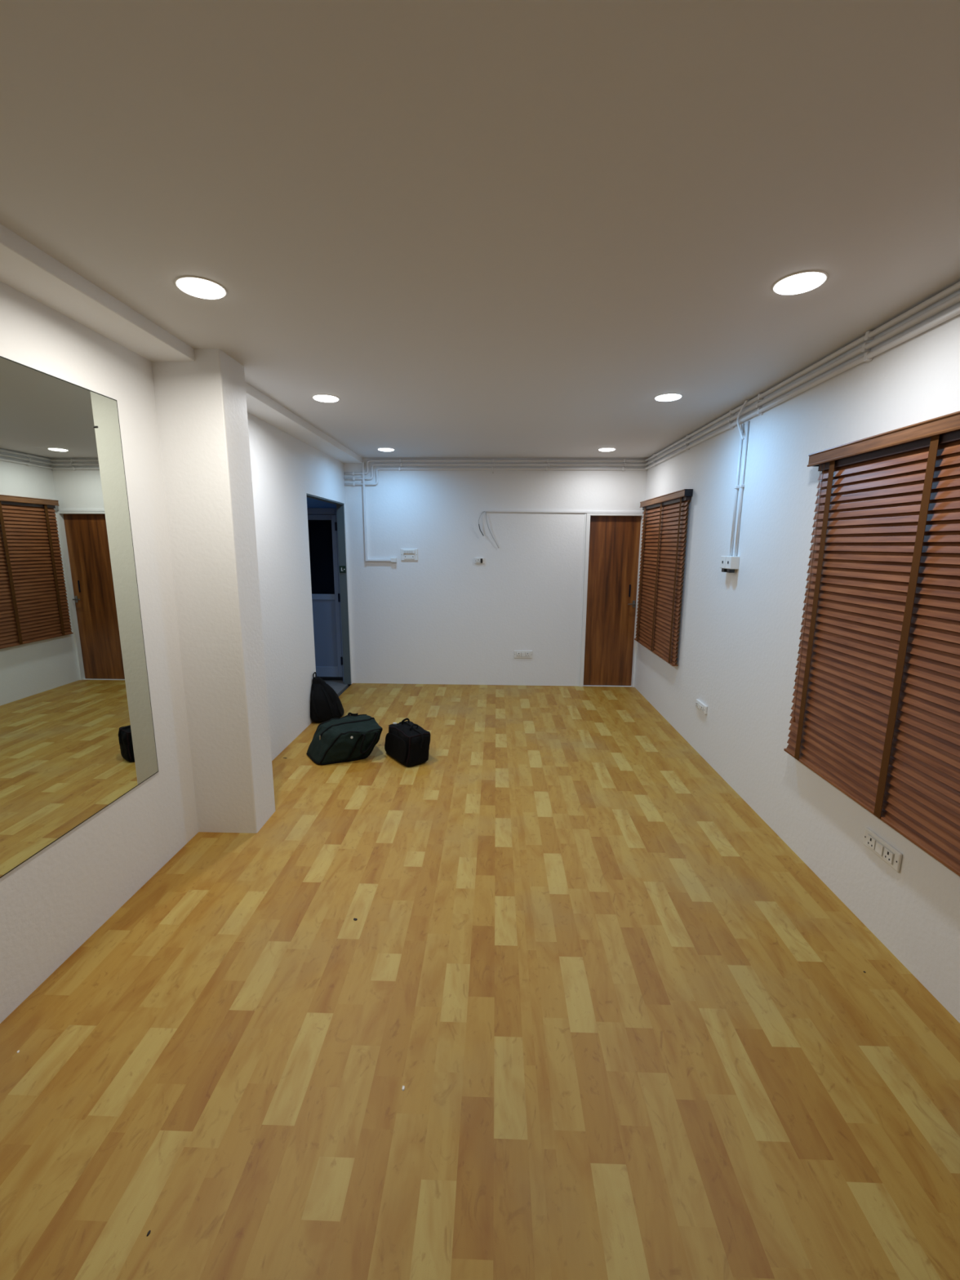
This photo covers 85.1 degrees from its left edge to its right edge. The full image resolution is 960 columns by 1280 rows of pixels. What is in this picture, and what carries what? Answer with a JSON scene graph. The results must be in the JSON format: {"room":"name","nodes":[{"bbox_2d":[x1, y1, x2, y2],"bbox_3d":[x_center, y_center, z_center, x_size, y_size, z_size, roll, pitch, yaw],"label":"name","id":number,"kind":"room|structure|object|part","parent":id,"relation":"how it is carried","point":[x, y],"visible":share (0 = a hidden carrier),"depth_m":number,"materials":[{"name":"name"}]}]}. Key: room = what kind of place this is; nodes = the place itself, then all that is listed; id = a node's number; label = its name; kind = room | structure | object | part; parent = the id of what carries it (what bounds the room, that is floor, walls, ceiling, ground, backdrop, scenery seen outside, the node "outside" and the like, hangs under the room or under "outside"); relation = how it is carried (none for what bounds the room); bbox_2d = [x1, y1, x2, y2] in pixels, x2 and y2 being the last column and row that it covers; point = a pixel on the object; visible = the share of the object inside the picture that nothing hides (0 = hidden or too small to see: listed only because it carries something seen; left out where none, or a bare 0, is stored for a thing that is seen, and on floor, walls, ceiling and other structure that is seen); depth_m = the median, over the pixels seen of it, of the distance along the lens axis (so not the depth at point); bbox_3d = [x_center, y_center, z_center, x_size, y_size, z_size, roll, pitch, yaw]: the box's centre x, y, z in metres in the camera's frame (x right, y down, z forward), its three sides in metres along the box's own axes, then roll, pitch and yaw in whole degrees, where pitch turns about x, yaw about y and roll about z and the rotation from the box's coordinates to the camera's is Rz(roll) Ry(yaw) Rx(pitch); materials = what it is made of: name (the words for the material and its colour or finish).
{"room":"exercise studio","nodes":[
{"label":"exercise studio","id":0,"kind":"room"},
{"bbox_2d":[0,281,352,1023],"bbox_3d":[-1.723,-0.098,2.525,0.090,2.650,7.694,1,10,2],"label":"wall","id":1,"kind":"structure","parent":0,"point":[51,903],"depth_m":2.63,"materials":[{"name":"paint"}]},
{"bbox_2d":[0,355,158,878],"bbox_3d":[-1.692,-0.067,1.798,0.014,1.816,1.555,1,10,2],"label":"wall mirror","id":2,"kind":"object","parent":1,"relation":"attached to","point":[77,731],"visible":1,"depth_m":2.11,"materials":[{"name":"clear glass"}]},
{"bbox_2d":[0,223,195,361],"bbox_3d":[-1.626,-1.081,0.616,0.254,0.088,4.161,1,10,2],"label":"ceiling beam","id":3,"kind":"structure","parent":1,"relation":"attached to","point":[25,268],"depth_m":2.00,"materials":[{"name":"paint"}]},
{"bbox_2d":[244,382,363,463],"bbox_3d":[-1.507,-1.779,4.433,0.254,0.088,3.183,1,10,2],"label":"trim","id":4,"kind":"structure","parent":1,"relation":"attached to","point":[259,405],"depth_m":4.11,"materials":[{"name":"paint"}]},
{"bbox_2d":[306,493,351,684],"bbox_3d":[-2.039,-0.425,5.699,0.902,2.146,1.385,1,10,2],"label":"door","id":5,"kind":"structure","parent":1,"relation":"in","point":[326,533],"depth_m":6.29,"materials":[{"name":"grey metal"}]},
{"bbox_3d":[-2.045,-0.989,6.258,0.585,0.875,0.007,1,10,2],"label":"glass pane","id":6,"kind":"part","parent":5,"relation":"part of","materials":[{"name":"black glass"}]},
{"bbox_3d":[-2.050,-0.082,6.425,0.585,0.830,0.013,1,10,2],"label":"panel","id":7,"kind":"part","parent":5,"relation":"part of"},
{"bbox_2d":[339,565,346,573],"bbox_3d":[-1.611,-0.829,6.131,0.077,0.080,0.017,1,10,2],"label":"latch plate","id":8,"kind":"object","parent":5,"relation":"attached to","point":[342,568],"visible":1,"depth_m":6.13,"materials":[{"name":"silver metal"}]},
{"bbox_2d":[151,348,275,833],"bbox_3d":[-1.502,-0.184,2.999,0.382,2.710,0.270,1,10,2],"label":"wall pillar","id":9,"kind":"structure","parent":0,"point":[201,404],"depth_m":2.87,"materials":[{"name":"paint"}]},
{"bbox_2d":[306,497,336,507],"bbox_3d":[-2.298,-0.626,5.393,1.238,2.650,2.090,1,10,2],"label":"wall","id":10,"kind":"structure","parent":0,"point":[311,503],"depth_m":6.18,"materials":[{"name":"blue paint"}]},
{"bbox_2d":[321,678,351,696],"bbox_3d":[-2.242,0.703,5.635,1.203,0.049,2.090,1,10,2],"label":"floor","id":11,"kind":"structure","parent":0,"point":[338,686],"depth_m":6.37,"materials":[{"name":"grey tile"}]},
{"bbox_2d":[0,683,959,1279],"bbox_3d":[0.036,1.249,2.716,3.443,0.050,7.494,1,10,2],"label":"floor","id":12,"kind":"structure","parent":0,"point":[628,1032],"depth_m":1.79,"materials":[{"name":"brown wood"}]},
{"bbox_2d":[310,672,344,722],"bbox_3d":[-1.475,0.544,5.065,0.264,0.473,0.322,1,10,2],"label":"backpack","id":13,"kind":"object","parent":12,"relation":"on","point":[325,702],"visible":0.9,"depth_m":4.99,"materials":[{"name":"black fabric"}]},
{"bbox_2d":[306,711,380,764],"bbox_3d":[-1.089,0.795,4.199,0.532,0.295,0.439,-6,12,-30],"label":"duffel bag","id":14,"kind":"object","parent":12,"relation":"on","point":[354,737],"visible":1,"depth_m":4.11,"materials":[{"name":"green fabric"}]},
{"bbox_3d":[-0.871,0.806,4.099,0.144,0.180,0.034,-8,13,-38],"label":"carry handle","id":15,"kind":"part","parent":14,"relation":"part of","materials":[{"name":"black fabric"}]},
{"bbox_2d":[384,719,430,766],"bbox_3d":[-0.567,0.793,4.191,0.274,0.307,0.413,-7,13,-36],"label":"holdall","id":16,"kind":"object","parent":12,"relation":"on","point":[406,742],"visible":1,"depth_m":4.07,"materials":[{"name":"black fabric"}]},
{"bbox_3d":[-0.598,0.658,4.214,0.088,0.047,0.024,-4,11,-23],"label":"carry handle","id":17,"kind":"part","parent":16,"relation":"part of","materials":[{"name":"black fabric"}]},
{"bbox_3d":[-0.512,0.677,4.114,0.083,0.050,0.021,-5,12,-29],"label":"carry handle","id":18,"kind":"part","parent":16,"relation":"part of","materials":[{"name":"black fabric"}]},
{"bbox_2d":[0,0,959,458],"bbox_3d":[0.065,-1.432,2.225,3.653,0.100,7.694,1,10,2],"label":"ceiling","id":19,"kind":"structure","parent":0,"point":[479,228],"depth_m":1.43,"materials":[{"name":"paint"}]},
{"bbox_2d":[173,275,227,299],"bbox_3d":[-1.063,-1.339,1.995,0.182,0.012,0.182,1,10,2],"label":"recessed light","id":20,"kind":"object","parent":19,"relation":"in","point":[195,286],"visible":1,"depth_m":1.97,"materials":[{"name":"white plastic"}]},
{"bbox_2d":[311,394,339,402],"bbox_3d":[-1.031,-1.614,3.500,0.182,0.012,0.182,1,10,2],"label":"recessed light","id":21,"kind":"object","parent":19,"relation":"in","point":[322,397],"visible":1,"depth_m":3.47,"materials":[{"name":"white plastic"}]},
{"bbox_2d":[377,447,395,451],"bbox_3d":[-0.967,-1.960,5.388,0.182,0.012,0.182,1,10,2],"label":"recessed light","id":22,"kind":"object","parent":19,"relation":"in","point":[383,449],"visible":1,"depth_m":5.34,"materials":[{"name":"white plastic"}]},
{"bbox_2d":[597,447,616,451],"bbox_3d":[1.292,-1.936,5.322,0.182,0.012,0.182,1,10,2],"label":"recessed light","id":23,"kind":"object","parent":19,"relation":"in","point":[606,449],"visible":1,"depth_m":5.28,"materials":[{"name":"white plastic"}]},
{"bbox_2d":[599,448,614,451],"bbox_3d":[1.292,-1.936,5.322,0.159,0.012,0.159,1,10,2],"label":"diffuser","id":24,"kind":"object","parent":23,"relation":"attached to","point":[601,449],"depth_m":5.28,"materials":[{"name":"white plastic"}]},
{"bbox_2d":[653,392,683,401],"bbox_3d":[1.236,-1.590,3.434,0.182,0.012,0.182,1,10,2],"label":"recessed light","id":25,"kind":"object","parent":19,"relation":"in","point":[664,397],"visible":1,"depth_m":3.40,"materials":[{"name":"white plastic"}]},
{"bbox_2d":[771,270,828,294],"bbox_3d":[1.181,-1.316,1.935,0.182,0.012,0.182,1,10,2],"label":"recessed light","id":26,"kind":"object","parent":19,"relation":"in","point":[798,282],"visible":1,"depth_m":1.91,"materials":[{"name":"white plastic"}]},
{"bbox_2d":[343,457,648,686],"bbox_3d":[0.159,-0.738,6.211,3.443,2.700,0.100,1,10,2],"label":"wall","id":27,"kind":"structure","parent":0,"point":[442,616],"depth_m":6.14,"materials":[{"name":"paint"}]},
{"bbox_2d":[362,462,396,562],"bbox_3d":[-1.161,-1.466,6.048,0.362,1.122,0.038,1,10,2],"label":"cable trunking","id":28,"kind":"object","parent":27,"relation":"attached to","point":[393,559],"visible":1,"depth_m":6.07,"materials":[{"name":"white plastic"}]},
{"bbox_2d":[400,548,417,560],"bbox_3d":[-0.831,-1.000,6.128,0.200,0.140,0.030,1,10,2],"label":"plate","id":29,"kind":"object","parent":27,"relation":"attached to","point":[406,554],"visible":1,"depth_m":6.13,"materials":[{"name":"white plastic"}]},
{"bbox_2d":[474,557,484,564],"bbox_3d":[-0.007,-0.927,6.119,0.112,0.072,0.022,1,10,2],"label":"switch plate","id":30,"kind":"object","parent":27,"relation":"attached to","point":[477,560],"visible":1,"depth_m":6.11,"materials":[{"name":"white plastic"}]},
{"bbox_2d":[514,650,532,657],"bbox_3d":[0.521,0.171,6.306,0.208,0.083,0.017,1,10,2],"label":"socket plate","id":31,"kind":"object","parent":27,"relation":"attached to","point":[517,654],"visible":1,"depth_m":6.30,"materials":[{"name":"white plastic"}]},
{"bbox_2d":[484,510,643,513],"bbox_3d":[0.966,-1.470,5.993,1.820,0.033,0.016,1,10,2],"label":"cable trunking","id":32,"kind":"object","parent":27,"relation":"attached to","point":[521,511],"visible":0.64,"depth_m":5.99,"materials":[{"name":"white plastic"}]},
{"bbox_2d":[485,511,498,547],"bbox_3d":[0.143,-1.276,6.043,0.161,0.422,0.018,1,10,2],"label":"loose wire","id":33,"kind":"object","parent":32,"relation":"hanging from","point":[486,512],"visible":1,"depth_m":6.03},
{"bbox_2d":[577,513,644,687],"bbox_3d":[1.538,-0.446,6.200,0.678,2.045,0.102,1,10,2],"label":"door","id":34,"kind":"structure","parent":27,"relation":"in","point":[611,541],"depth_m":6.20,"materials":[{"name":"brown wood"}]},
{"bbox_3d":[1.792,-0.424,6.181,0.092,0.080,0.050,1,10,2],"label":"handle","id":35,"kind":"part","parent":34,"relation":"part of","materials":[{"name":"metal"}]},
{"bbox_2d":[634,288,959,1022],"bbox_3d":[1.823,-0.036,2.425,0.120,2.700,7.694,1,10,2],"label":"wall","id":36,"kind":"structure","parent":0,"point":[739,634],"depth_m":3.05,"materials":[{"name":"paint"}]},
{"bbox_2d":[343,281,959,475],"bbox_3d":[0.052,-1.290,2.256,3.438,0.184,7.484,1,10,2],"label":"conduit","id":37,"kind":"object","parent":36,"relation":"attached to","point":[869,335],"visible":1,"depth_m":3.20,"materials":[{"name":"white plastic"}]},
{"bbox_2d":[344,306,959,485],"bbox_3d":[0.051,-1.187,2.275,3.438,0.212,7.484,1,10,2],"label":"conduit","id":38,"kind":"object","parent":36,"relation":"attached to","point":[868,356],"visible":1,"depth_m":3.22,"materials":[{"name":"white plastic"}]},
{"bbox_2d":[344,293,959,480],"bbox_3d":[0.051,-1.239,2.265,3.438,0.196,7.484,1,10,2],"label":"conduit","id":39,"kind":"object","parent":36,"relation":"attached to","point":[866,347],"visible":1,"depth_m":3.22,"materials":[{"name":"white plastic"}]},
{"bbox_2d":[634,488,693,666],"bbox_3d":[1.816,-0.656,5.344,0.076,1.572,1.416,1,10,2],"label":"blind","id":40,"kind":"object","parent":36,"relation":"attached to","point":[664,516],"visible":1,"depth_m":5.19,"materials":[{"name":"brown wood"}]},
{"bbox_3d":[1.817,0.112,5.479,0.048,0.014,1.375,1,10,2],"label":"rail","id":41,"kind":"part","parent":40,"relation":"part of","materials":[{"name":"brown wood"}]},
{"bbox_2d":[695,698,707,714],"bbox_3d":[1.797,0.542,4.254,0.027,0.070,0.200,1,10,2],"label":"socket plate","id":42,"kind":"object","parent":36,"relation":"attached to","point":[700,705],"visible":1,"depth_m":4.22,"materials":[{"name":"white plastic"}]},
{"bbox_2d":[720,555,739,573],"bbox_3d":[1.775,-0.539,3.724,0.063,0.114,0.173,1,10,2],"label":"switch box","id":43,"kind":"object","parent":36,"relation":"attached to","point":[728,564],"visible":1,"depth_m":3.67,"materials":[{"name":"white plastic"}]},
{"bbox_2d":[729,423,743,555],"bbox_3d":[1.799,-1.043,3.669,0.022,0.897,0.032,1,10,2],"label":"conduit","id":44,"kind":"object","parent":36,"relation":"attached to","point":[736,486],"visible":0.91,"depth_m":3.66,"materials":[{"name":"white plastic"}]},
{"bbox_2d":[736,399,747,439],"bbox_3d":[1.775,-1.481,3.537,0.034,0.249,0.121,1,10,2],"label":"cable","id":45,"kind":"object","parent":36,"relation":"attached to","point":[746,400],"visible":1,"depth_m":3.56,"materials":[{"name":"white plastic"}]},
{"bbox_2d":[734,421,749,556],"bbox_3d":[1.797,-1.029,3.592,0.022,0.897,0.032,1,10,2],"label":"conduit","id":46,"kind":"object","parent":36,"relation":"attached to","point":[742,485],"visible":1,"depth_m":3.58,"materials":[{"name":"white plastic"}]},
{"bbox_2d":[783,410,959,876],"bbox_3d":[1.714,-0.031,2.074,0.076,1.604,1.598,1,10,2],"label":"blind","id":47,"kind":"object","parent":36,"relation":"attached to","point":[875,714],"visible":1,"depth_m":2.18,"materials":[{"name":"brown wood"}]},
{"bbox_3d":[1.710,-0.321,2.728,0.003,1.150,0.007,6,12,28],"label":"lift cord","id":48,"kind":"part","parent":47,"relation":"part of","materials":[{"name":"fabric"}]},
{"bbox_3d":[1.709,-0.232,2.718,0.004,1.320,0.006,1,10,2],"label":"lift cord","id":49,"kind":"part","parent":47,"relation":"part of","materials":[{"name":"fabric"}]},
{"bbox_3d":[1.714,0.753,2.208,0.048,0.014,1.507,1,10,2],"label":"rail","id":50,"kind":"part","parent":47,"relation":"part of","materials":[{"name":"brown wood"}]},
{"bbox_2d":[862,826,902,871],"bbox_3d":[1.739,0.906,2.268,0.019,0.086,0.212,1,10,2],"label":"socket plate","id":51,"kind":"object","parent":36,"relation":"attached to","point":[879,846],"visible":1,"depth_m":2.25,"materials":[{"name":"white plastic"}]},
{"bbox_2d":[866,834,875,849],"bbox_3d":[1.734,0.896,2.319,0.004,0.046,0.048,1,10,2],"label":"socket","id":52,"kind":"object","parent":51,"relation":"attached to","point":[870,838],"depth_m":2.32,"materials":[{"name":"white plastic"}]},
{"bbox_2d":[875,841,884,855],"bbox_3d":[1.732,0.905,2.268,0.005,0.045,0.040,1,10,2],"label":"rocker switch","id":53,"kind":"object","parent":51,"relation":"attached to","point":[879,846],"depth_m":2.26,"materials":[{"name":"white plastic"}]},
{"bbox_3d":[1.736,0.905,2.268,0.002,0.053,0.157,1,10,2],"label":"module frame","id":54,"kind":"part","parent":51,"relation":"part of","materials":[{"name":"beige plastic"}]},
{"bbox_2d":[883,848,893,863],"bbox_3d":[1.731,0.915,2.217,0.004,0.046,0.048,1,10,2],"label":"socket","id":55,"kind":"object","parent":51,"relation":"attached to","point":[887,852],"depth_m":2.22,"materials":[{"name":"white plastic"}]}
]}

